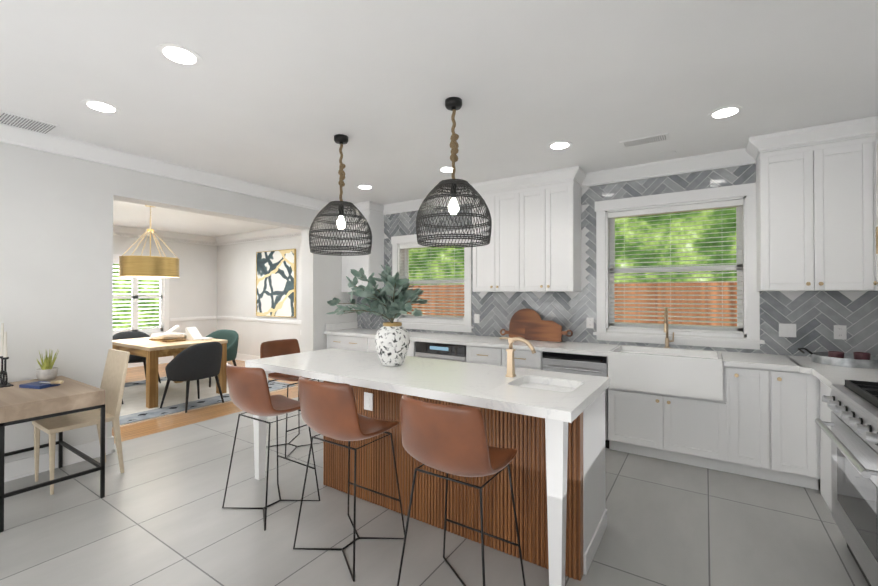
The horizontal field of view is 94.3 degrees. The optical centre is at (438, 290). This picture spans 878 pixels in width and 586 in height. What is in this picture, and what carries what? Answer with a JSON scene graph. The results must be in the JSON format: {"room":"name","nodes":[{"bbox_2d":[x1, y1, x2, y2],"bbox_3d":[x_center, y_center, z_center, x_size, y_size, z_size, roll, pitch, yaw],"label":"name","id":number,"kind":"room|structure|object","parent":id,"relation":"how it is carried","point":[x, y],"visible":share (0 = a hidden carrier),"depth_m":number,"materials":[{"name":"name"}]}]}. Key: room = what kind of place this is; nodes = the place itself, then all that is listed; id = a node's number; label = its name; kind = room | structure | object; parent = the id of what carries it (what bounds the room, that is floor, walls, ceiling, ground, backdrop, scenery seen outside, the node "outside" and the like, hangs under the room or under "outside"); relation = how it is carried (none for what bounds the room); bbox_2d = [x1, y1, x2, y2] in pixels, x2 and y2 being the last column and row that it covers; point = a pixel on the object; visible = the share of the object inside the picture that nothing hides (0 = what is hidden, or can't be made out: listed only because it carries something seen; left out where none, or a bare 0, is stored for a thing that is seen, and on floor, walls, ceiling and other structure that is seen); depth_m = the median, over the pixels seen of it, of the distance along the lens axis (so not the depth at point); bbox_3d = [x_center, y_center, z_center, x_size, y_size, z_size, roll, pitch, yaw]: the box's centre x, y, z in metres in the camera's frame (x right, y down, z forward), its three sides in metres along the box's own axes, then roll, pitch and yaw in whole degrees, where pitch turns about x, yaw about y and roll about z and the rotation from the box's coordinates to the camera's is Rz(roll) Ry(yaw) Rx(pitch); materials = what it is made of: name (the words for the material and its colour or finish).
{"room":"kitchen","nodes":[
{"label":"kitchen","id":0,"kind":"room"},
{"bbox_2d":[113,236,216,336],"bbox_3d":[-6.489,0.127,7.484,0.200,2.740,4.700,0,0,33],"label":"wall","id":1,"kind":"structure","parent":0,"point":[193,290],"depth_m":8.88,"materials":[{"name":"paint"}]},
{"bbox_2d":[113,254,168,334],"bbox_3d":[-6.143,0.090,7.855,0.127,1.580,1.720,0,0,33],"label":"window shutters","id":2,"kind":"object","parent":1,"relation":"attached to","point":[163,289],"visible":0.31,"depth_m":8.15,"materials":[{"name":"white wood"}]},
{"bbox_2d":[0,142,356,462],"bbox_3d":[-3.179,0.102,3.640,0.250,2.740,6.590,0,0,33],"label":"wall","id":3,"kind":"structure","parent":0,"point":[56,251],"depth_m":3.50,"materials":[{"name":"paint"}]},
{"bbox_2d":[0,123,338,481],"bbox_3d":[-3.032,0.101,3.544,0.100,2.740,6.590,0,0,33],"label":"molding","id":4,"kind":"structure","parent":3,"relation":"attached to","point":[146,165],"depth_m":4.09,"materials":[{"name":"white wood"}]},
{"bbox_2d":[112,360,297,443],"bbox_3d":[-4.544,1.539,6.202,4.850,0.100,5.100,0,0,33],"label":"floor","id":5,"kind":"structure","parent":0,"point":[145,428],"depth_m":4.84,"materials":[{"name":"brown wood"}]},
{"bbox_2d":[112,376,297,428],"bbox_3d":[-4.081,1.481,5.804,2.580,0.011,3.000,0,0,33],"label":"dining rug","id":6,"kind":"object","parent":5,"relation":"on","point":[134,409],"visible":0.38,"depth_m":5.58,"materials":[{"name":"grey fabric"}]},
{"bbox_2d":[113,331,160,382],"bbox_3d":[-4.796,1.064,6.429,0.553,0.825,0.626,0,0,33],"label":"dining chair","id":7,"kind":"object","parent":6,"relation":"on","point":[129,335],"visible":0.27,"depth_m":6.49,"materials":[{"name":"grey fabric"}]},
{"bbox_2d":[112,337,227,408],"bbox_3d":[-3.921,1.093,5.869,1.400,0.763,1.000,0,0,33],"label":"dining table","id":8,"kind":"object","parent":6,"relation":"on","point":[151,351],"visible":0.6,"depth_m":5.35,"materials":[{"name":"brown wood"}]},
{"bbox_2d":[149,325,185,341],"bbox_3d":[-3.894,0.601,5.835,0.605,0.218,0.308,0,0,33],"label":"centerpiece","id":9,"kind":"object","parent":8,"relation":"on","point":[170,335],"visible":1,"depth_m":5.74,"materials":[{"name":"white paint"}]},
{"bbox_2d":[185,327,211,340],"bbox_3d":[-3.499,0.621,5.940,0.290,0.180,0.180,0,0,8],"label":"books","id":10,"kind":"object","parent":8,"relation":"on","point":[192,333],"visible":1,"depth_m":5.90,"materials":[{"name":"white paper"}]},
{"bbox_2d":[160,342,223,412],"bbox_3d":[-3.151,1.056,5.223,0.587,0.825,0.631,0,0,33],"label":"dining chair","id":11,"kind":"object","parent":6,"relation":"on","point":[196,362],"visible":1,"depth_m":5.00,"materials":[{"name":"grey fabric"}]},
{"bbox_2d":[206,329,238,386],"bbox_3d":[-3.698,1.066,6.666,0.975,0.825,0.553,0,0,33],"label":"dining chair","id":12,"kind":"object","parent":6,"relation":"on","point":[231,337],"visible":0.29,"depth_m":6.72,"materials":[{"name":"fabric"}]},
{"bbox_2d":[217,236,300,355],"bbox_3d":[-3.203,0.133,8.262,4.850,2.740,0.200,0,0,33],"label":"wall","id":13,"kind":"structure","parent":0,"point":[236,280],"depth_m":8.73,"materials":[{"name":"paint"}]},
{"bbox_2d":[256,249,295,317],"bbox_3d":[-3.283,-0.148,8.168,1.244,1.324,0.040,0,0,33],"label":"picture","id":14,"kind":"object","parent":13,"relation":"attached to","point":[275,283],"visible":1,"depth_m":8.13,"materials":[{"name":"multicoloured paper"}]},
{"bbox_2d":[0,397,868,585],"bbox_3d":[-0.685,1.511,2.118,6.080,0.100,6.790,0,0,33],"label":"floor","id":15,"kind":"structure","parent":0,"point":[157,515],"depth_m":2.49,"materials":[{"name":"tile"}]},
{"bbox_2d":[0,376,104,531],"bbox_3d":[-2.905,1.087,2.934,0.933,0.760,0.520,0,0,33],"label":"table","id":16,"kind":"object","parent":15,"relation":"on","point":[18,405],"visible":0.98,"depth_m":2.76,"materials":[{"name":"brown wood"}]},
{"bbox_2d":[0,323,12,387],"bbox_3d":[-3.258,0.475,3.050,0.182,0.465,0.070,0,0,33],"label":"candle holder","id":17,"kind":"object","parent":16,"relation":"on","point":[4,357],"visible":1,"depth_m":3.04,"materials":[{"name":"grey metal"}]},
{"bbox_2d":[19,380,63,388],"bbox_3d":[-2.901,0.682,3.005,0.313,0.051,0.131,0,0,13],"label":"books","id":18,"kind":"object","parent":16,"relation":"on","point":[39,384],"visible":1,"depth_m":2.98,"materials":[{"name":"blue paper"}]},
{"bbox_2d":[36,349,58,380],"bbox_3d":[-3.126,0.584,3.251,0.133,0.250,0.132,0,0,33],"label":"pot","id":19,"kind":"object","parent":16,"relation":"on","point":[47,371],"visible":1,"depth_m":3.23,"materials":[{"name":"ceramic"}]},
{"bbox_2d":[32,349,129,494],"bbox_3d":[-2.821,0.984,3.223,0.410,0.970,0.494,0,0,33],"label":"wooden chair","id":20,"kind":"object","parent":15,"relation":"on","point":[114,377],"visible":0.85,"depth_m":3.25,"materials":[{"name":"light wood"}]},
{"bbox_2d":[222,363,319,530],"bbox_3d":[-1.156,0.972,2.771,0.480,0.988,0.486,0,0,33],"label":"seat","id":21,"kind":"object","parent":15,"relation":"on","point":[248,388],"visible":0.94,"depth_m":2.58,"materials":[{"name":"leather"}]},
{"bbox_2d":[260,339,322,457],"bbox_3d":[-1.413,0.979,3.895,0.486,0.988,0.480,0,0,33],"label":"seat","id":22,"kind":"object","parent":15,"relation":"on","point":[272,348],"visible":0.5,"depth_m":3.93,"materials":[{"name":"leather"}]},
{"bbox_2d":[293,376,404,580],"bbox_3d":[-0.523,0.969,2.333,0.480,0.988,0.486,0,0,33],"label":"seat","id":23,"kind":"object","parent":15,"relation":"on","point":[329,410],"visible":1,"depth_m":2.15,"materials":[{"name":"leather"}]},
{"bbox_2d":[253,369,609,585],"bbox_3d":[-0.197,1.032,2.878,2.453,0.870,0.874,0,0,33],"label":"kitchen island","id":24,"kind":"object","parent":15,"relation":"on","point":[549,426],"depth_m":2.29,"materials":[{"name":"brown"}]},
{"bbox_2d":[245,349,608,424],"bbox_3d":[-0.223,0.572,2.880,2.525,0.050,0.888,0,0,33],"label":"island countertop","id":25,"kind":"structure","parent":24,"relation":"on","point":[455,382],"depth_m":2.53,"materials":[{"name":"white stone"}]},
{"bbox_2d":[326,264,428,366],"bbox_3d":[-0.465,0.172,3.032,0.822,0.750,0.380,0,0,22],"label":"vase","id":26,"kind":"object","parent":25,"relation":"on","point":[392,340],"visible":1,"depth_m":2.96,"materials":[{"name":"white ceramic"}]},
{"bbox_2d":[499,337,535,376],"bbox_3d":[0.495,0.416,2.567,0.244,0.256,0.050,0,0,33],"label":"faucet","id":27,"kind":"object","parent":25,"relation":"on","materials":[{"name":"gold metal"}]},
{"bbox_2d":[521,381,576,392],"bbox_3d":[0.631,0.673,2.405,0.398,0.184,0.354,0,0,33],"label":"sink","id":28,"kind":"object","parent":25,"relation":"in","point":[536,384],"depth_m":2.53,"materials":[{"name":"white ceramic"}]},
{"bbox_2d":[397,395,525,585],"bbox_3d":[0.094,0.966,1.905,0.480,0.988,0.486,0,0,33],"label":"seat","id":29,"kind":"object","parent":15,"relation":"on","point":[449,439],"visible":1,"depth_m":1.72,"materials":[{"name":"leather"}]},
{"bbox_2d":[324,308,877,485],"bbox_3d":[0.974,0.822,4.431,5.822,1.309,0.688,0,0,33],"label":"base cabinet","id":30,"kind":"object","parent":15,"relation":"on","point":[755,415],"depth_m":3.44,"materials":[{"name":"white wood"}]},
{"bbox_2d":[500,308,572,341],"bbox_3d":[1.098,0.383,4.659,0.870,0.359,0.111,0,0,33],"label":"cutting boards","id":31,"kind":"object","parent":30,"relation":"on","point":[528,324],"visible":1,"depth_m":4.65,"materials":[{"name":"brown wood"}]},
{"bbox_2d":[542,351,607,439],"bbox_3d":[1.438,0.988,4.134,0.610,0.773,0.674,0,0,33],"label":"dishwasher","id":32,"kind":"object","parent":30,"relation":"in","point":[574,362],"depth_m":3.86,"materials":[{"name":"silver metal"}]},
{"bbox_2d":[664,308,673,347],"bbox_3d":[2.184,0.360,3.878,0.089,0.397,0.222,0,0,33],"label":"faucet","id":33,"kind":"object","parent":30,"relation":"in","point":[667,340],"depth_m":3.93,"materials":[{"name":"beige metal"}]},
{"bbox_2d":[798,348,877,368],"bbox_3d":[3.064,0.498,3.109,0.493,0.107,0.410,0,0,33],"label":"tray","id":34,"kind":"object","parent":30,"relation":"on","point":[856,359],"visible":1,"depth_m":3.03,"materials":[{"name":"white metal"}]},
{"bbox_2d":[796,364,877,511],"bbox_3d":[2.753,1.006,2.496,0.725,0.914,0.660,0,0,33],"label":"base cabinet","id":35,"kind":"object","parent":15,"relation":"on","point":[813,446],"depth_m":2.96,"materials":[{"name":"white wood"}]},
{"bbox_2d":[815,380,877,585],"bbox_3d":[2.301,0.965,1.836,0.761,0.990,0.910,0,0,33],"label":"steel gas range","id":36,"kind":"object","parent":15,"relation":"on","point":[852,433],"visible":1,"depth_m":1.99,"materials":[{"name":"silver metal"}]},
{"bbox_2d":[0,0,877,236],"bbox_3d":[-2.559,-1.319,3.519,11.130,0.100,7.450,0,0,33],"label":"ceiling","id":37,"kind":"structure","parent":0,"point":[278,94],"depth_m":2.49,"materials":[{"name":"paint"}]},
{"bbox_2d":[0,110,60,133],"bbox_3d":[-3.087,-1.266,3.058,0.395,0.010,0.417,0,0,-6],"label":"ceiling vent","id":38,"kind":"object","parent":37,"relation":"in","point":[19,121],"depth_m":3.07,"materials":[{"name":"white metal"}]},
{"bbox_2d":[81,99,120,113],"bbox_3d":[-2.333,-1.270,2.814,0.209,0.006,0.209,0,0,33],"label":"recessed light","id":39,"kind":"object","parent":37,"relation":"in","point":[100,106],"depth_m":2.80,"materials":[{"name":"white plastic"}]},
{"bbox_2d":[119,205,179,277],"bbox_3d":[-4.176,-0.725,5.893,0.719,1.054,0.719,0,0,33],"label":"drum chandelier","id":40,"kind":"object","parent":37,"relation":"hanging from","point":[150,266],"visible":0.98,"depth_m":5.63,"materials":[{"name":"gold metal"}]},
{"bbox_2d":[156,43,201,66],"bbox_3d":[-1.404,-1.274,2.207,0.209,0.006,0.209,0,0,33],"label":"recessed light","id":41,"kind":"object","parent":37,"relation":"in","point":[179,54],"depth_m":2.20,"materials":[{"name":"white plastic"}]},
{"bbox_2d":[309,134,371,255],"bbox_3d":[-0.806,-0.790,3.354,0.507,0.958,0.507,0,0,33],"label":"rattan pendant light","id":42,"kind":"object","parent":37,"relation":"hanging from","point":[341,204],"visible":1,"depth_m":3.31,"materials":[{"name":"black wicker"}]},
{"bbox_2d":[356,185,373,188],"bbox_3d":[-0.898,-1.256,4.935,0.209,0.006,0.209,0,0,33],"label":"recessed light","id":43,"kind":"object","parent":37,"relation":"in","point":[358,186],"depth_m":4.93,"materials":[{"name":"white plastic"}]},
{"bbox_2d":[438,166,457,172],"bbox_3d":[0.093,-1.261,4.239,0.209,0.006,0.209,0,0,33],"label":"recessed light","id":44,"kind":"object","parent":37,"relation":"in","point":[447,169],"depth_m":4.22,"materials":[{"name":"white"}]},
{"bbox_2d":[416,97,491,247],"bbox_3d":[0.098,-0.794,2.727,0.507,0.958,0.507,0,0,33],"label":"rattan pendant light","id":45,"kind":"object","parent":37,"relation":"hanging from","point":[453,104],"visible":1,"depth_m":2.68,"materials":[{"name":"black wicker"}]},
{"bbox_2d":[547,141,571,149],"bbox_3d":[1.053,-1.265,3.551,0.209,0.006,0.209,0,0,33],"label":"recessed light","id":46,"kind":"object","parent":37,"relation":"in","point":[559,145],"depth_m":3.54,"materials":[{"name":"white plastic"}]},
{"bbox_2d":[619,133,668,147],"bbox_3d":[1.720,-1.264,3.417,0.369,0.010,0.333,0,0,-6],"label":"ceiling vent","id":47,"kind":"object","parent":37,"relation":"in","point":[660,137],"depth_m":3.42,"materials":[{"name":"white metal"}]},
{"bbox_2d":[708,106,742,118],"bbox_3d":[2.041,-1.269,2.905,0.209,0.006,0.209,0,0,33],"label":"recessed light","id":48,"kind":"object","parent":37,"relation":"in","point":[725,112],"depth_m":2.89,"materials":[{"name":"white"}]},
{"bbox_2d":[398,321,746,338],"bbox_3d":[1.203,0.110,4.830,6.280,2.740,0.200,0,0,33],"label":"wall","id":49,"kind":"structure","parent":0,"point":[616,332],"depth_m":4.08,"materials":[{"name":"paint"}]},
{"bbox_2d":[341,201,383,291],"bbox_3d":[-1.109,-0.616,6.025,0.490,1.268,0.331,0,0,33],"label":"upper cabinet","id":50,"kind":"object","parent":49,"relation":"attached to","point":[371,263],"depth_m":5.89,"materials":[{"name":"white wood"}]},
{"bbox_2d":[470,176,524,291],"bbox_3d":[0.756,-0.625,4.805,0.647,1.268,0.331,0,0,33],"label":"upper cabinet","id":51,"kind":"object","parent":49,"relation":"attached to","point":[499,265],"depth_m":4.63,"materials":[{"name":"white wood"}]},
{"bbox_2d":[525,168,580,291],"bbox_3d":[1.202,-0.627,4.513,0.647,1.268,0.331,0,0,33],"label":"upper cabinet","id":52,"kind":"object","parent":49,"relation":"attached to","point":[552,199],"depth_m":4.33,"materials":[{"name":"white wood"}]},
{"bbox_2d":[383,148,755,214],"bbox_3d":[1.142,-1.196,4.700,5.610,0.130,0.100,0,0,33],"label":"crown molding","id":53,"kind":"structure","parent":49,"relation":"attached to","point":[736,157],"depth_m":4.04,"materials":[{"name":"white wood"}]},
{"bbox_2d":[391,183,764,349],"bbox_3d":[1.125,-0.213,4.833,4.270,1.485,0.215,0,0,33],"label":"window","id":54,"kind":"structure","parent":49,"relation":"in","point":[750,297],"depth_m":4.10,"materials":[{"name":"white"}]},
{"bbox_2d":[400,240,463,321],"bbox_3d":[-0.100,-0.130,5.618,1.076,1.066,0.060,0,0,33],"label":"window blind","id":55,"kind":"object","parent":54,"relation":"attached to","point":[409,246],"visible":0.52,"depth_m":5.55,"materials":[{"name":"white plastic"}]},
{"bbox_2d":[608,199,742,333],"bbox_3d":[2.302,-0.221,4.048,1.156,1.226,0.060,0,0,33],"label":"window blind","id":56,"kind":"object","parent":54,"relation":"attached to","point":[695,207],"visible":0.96,"depth_m":4.01,"materials":[{"name":"white plastic"}]},
{"bbox_2d":[357,164,877,355],"bbox_3d":[1.168,-0.279,4.734,5.826,1.715,0.004,0,0,33],"label":"backsplash","id":57,"kind":"structure","parent":49,"relation":"attached to","point":[850,295],"depth_m":4.44,"materials":[{"name":"grey tile"}]},
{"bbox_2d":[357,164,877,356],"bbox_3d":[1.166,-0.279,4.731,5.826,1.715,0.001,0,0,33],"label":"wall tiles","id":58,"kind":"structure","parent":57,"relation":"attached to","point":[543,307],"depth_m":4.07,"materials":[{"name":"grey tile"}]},
{"bbox_2d":[474,314,479,322],"bbox_3d":[0.481,0.352,5.168,0.075,0.115,0.008,0,0,33],"label":"outlet","id":59,"kind":"object","parent":58,"relation":"attached to","point":[476,316],"depth_m":5.16,"materials":[{"name":"white plastic"}]},
{"bbox_2d":[586,317,593,327],"bbox_3d":[1.636,0.347,4.413,0.075,0.115,0.008,0,0,33],"label":"outlet","id":60,"kind":"object","parent":58,"relation":"attached to","point":[589,321],"depth_m":4.41,"materials":[{"name":"white plastic"}]},
{"bbox_2d":[779,323,795,336],"bbox_3d":[3.008,0.341,3.515,0.115,0.115,0.009,0,0,33],"label":"outlet","id":61,"kind":"object","parent":58,"relation":"attached to","point":[789,330],"depth_m":3.51,"materials":[{"name":"white plastic"}]},
{"bbox_2d":[834,325,846,339],"bbox_3d":[3.284,0.339,3.335,0.075,0.115,0.008,0,0,33],"label":"outlet","id":62,"kind":"object","parent":58,"relation":"attached to","point":[840,331],"depth_m":3.33,"materials":[{"name":"white plastic"}]},
{"bbox_2d":[753,128,800,290],"bbox_3d":[2.907,-0.634,3.398,0.387,1.268,0.331,0,0,33],"label":"upper cabinet","id":63,"kind":"object","parent":49,"relation":"attached to","point":[777,156],"depth_m":3.30,"materials":[{"name":"white wood"}]},
{"bbox_2d":[801,118,864,290],"bbox_3d":[3.148,-0.635,3.199,0.461,1.268,0.401,0,0,33],"label":"upper cabinet","id":64,"kind":"object","parent":49,"relation":"attached to","point":[816,206],"depth_m":3.13,"materials":[{"name":"white wood"}]},
{"bbox_2d":[865,116,877,290],"bbox_3d":[3.144,-0.639,2.726,0.312,1.268,0.575,0,0,33],"label":"upper cabinet","id":65,"kind":"object","parent":49,"relation":"attached to","point":[871,123],"depth_m":3.01,"materials":[{"name":"white wood"}]},
{"bbox_3d":[1.888,0.079,0.325,0.200,2.740,6.590,0,0,33],"label":"wall","id":66,"kind":"structure","parent":0,"visible":0},
{"bbox_2d":[876,227,877,253],"bbox_3d":[2.412,-0.735,1.774,0.496,1.088,0.910,0,0,33],"label":"wood range hood","id":67,"kind":"object","parent":66,"relation":"attached to","point":[876,240],"visible":1,"depth_m":2.27,"materials":[{"name":"brown"}]},
{"label":"outside","id":68,"kind":"structure","parent":0,"visible":0},
{"bbox_2d":[113,264,159,330],"bbox_3d":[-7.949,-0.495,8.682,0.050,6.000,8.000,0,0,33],"label":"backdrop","id":69,"kind":"structure","parent":68,"point":[139,314],"depth_m":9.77,"materials":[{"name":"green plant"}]},
{"bbox_2d":[407,207,736,325],"bbox_3d":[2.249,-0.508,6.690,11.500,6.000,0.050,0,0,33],"label":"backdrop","id":70,"kind":"structure","parent":68,"point":[426,271],"depth_m":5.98,"materials":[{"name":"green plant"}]}
]}

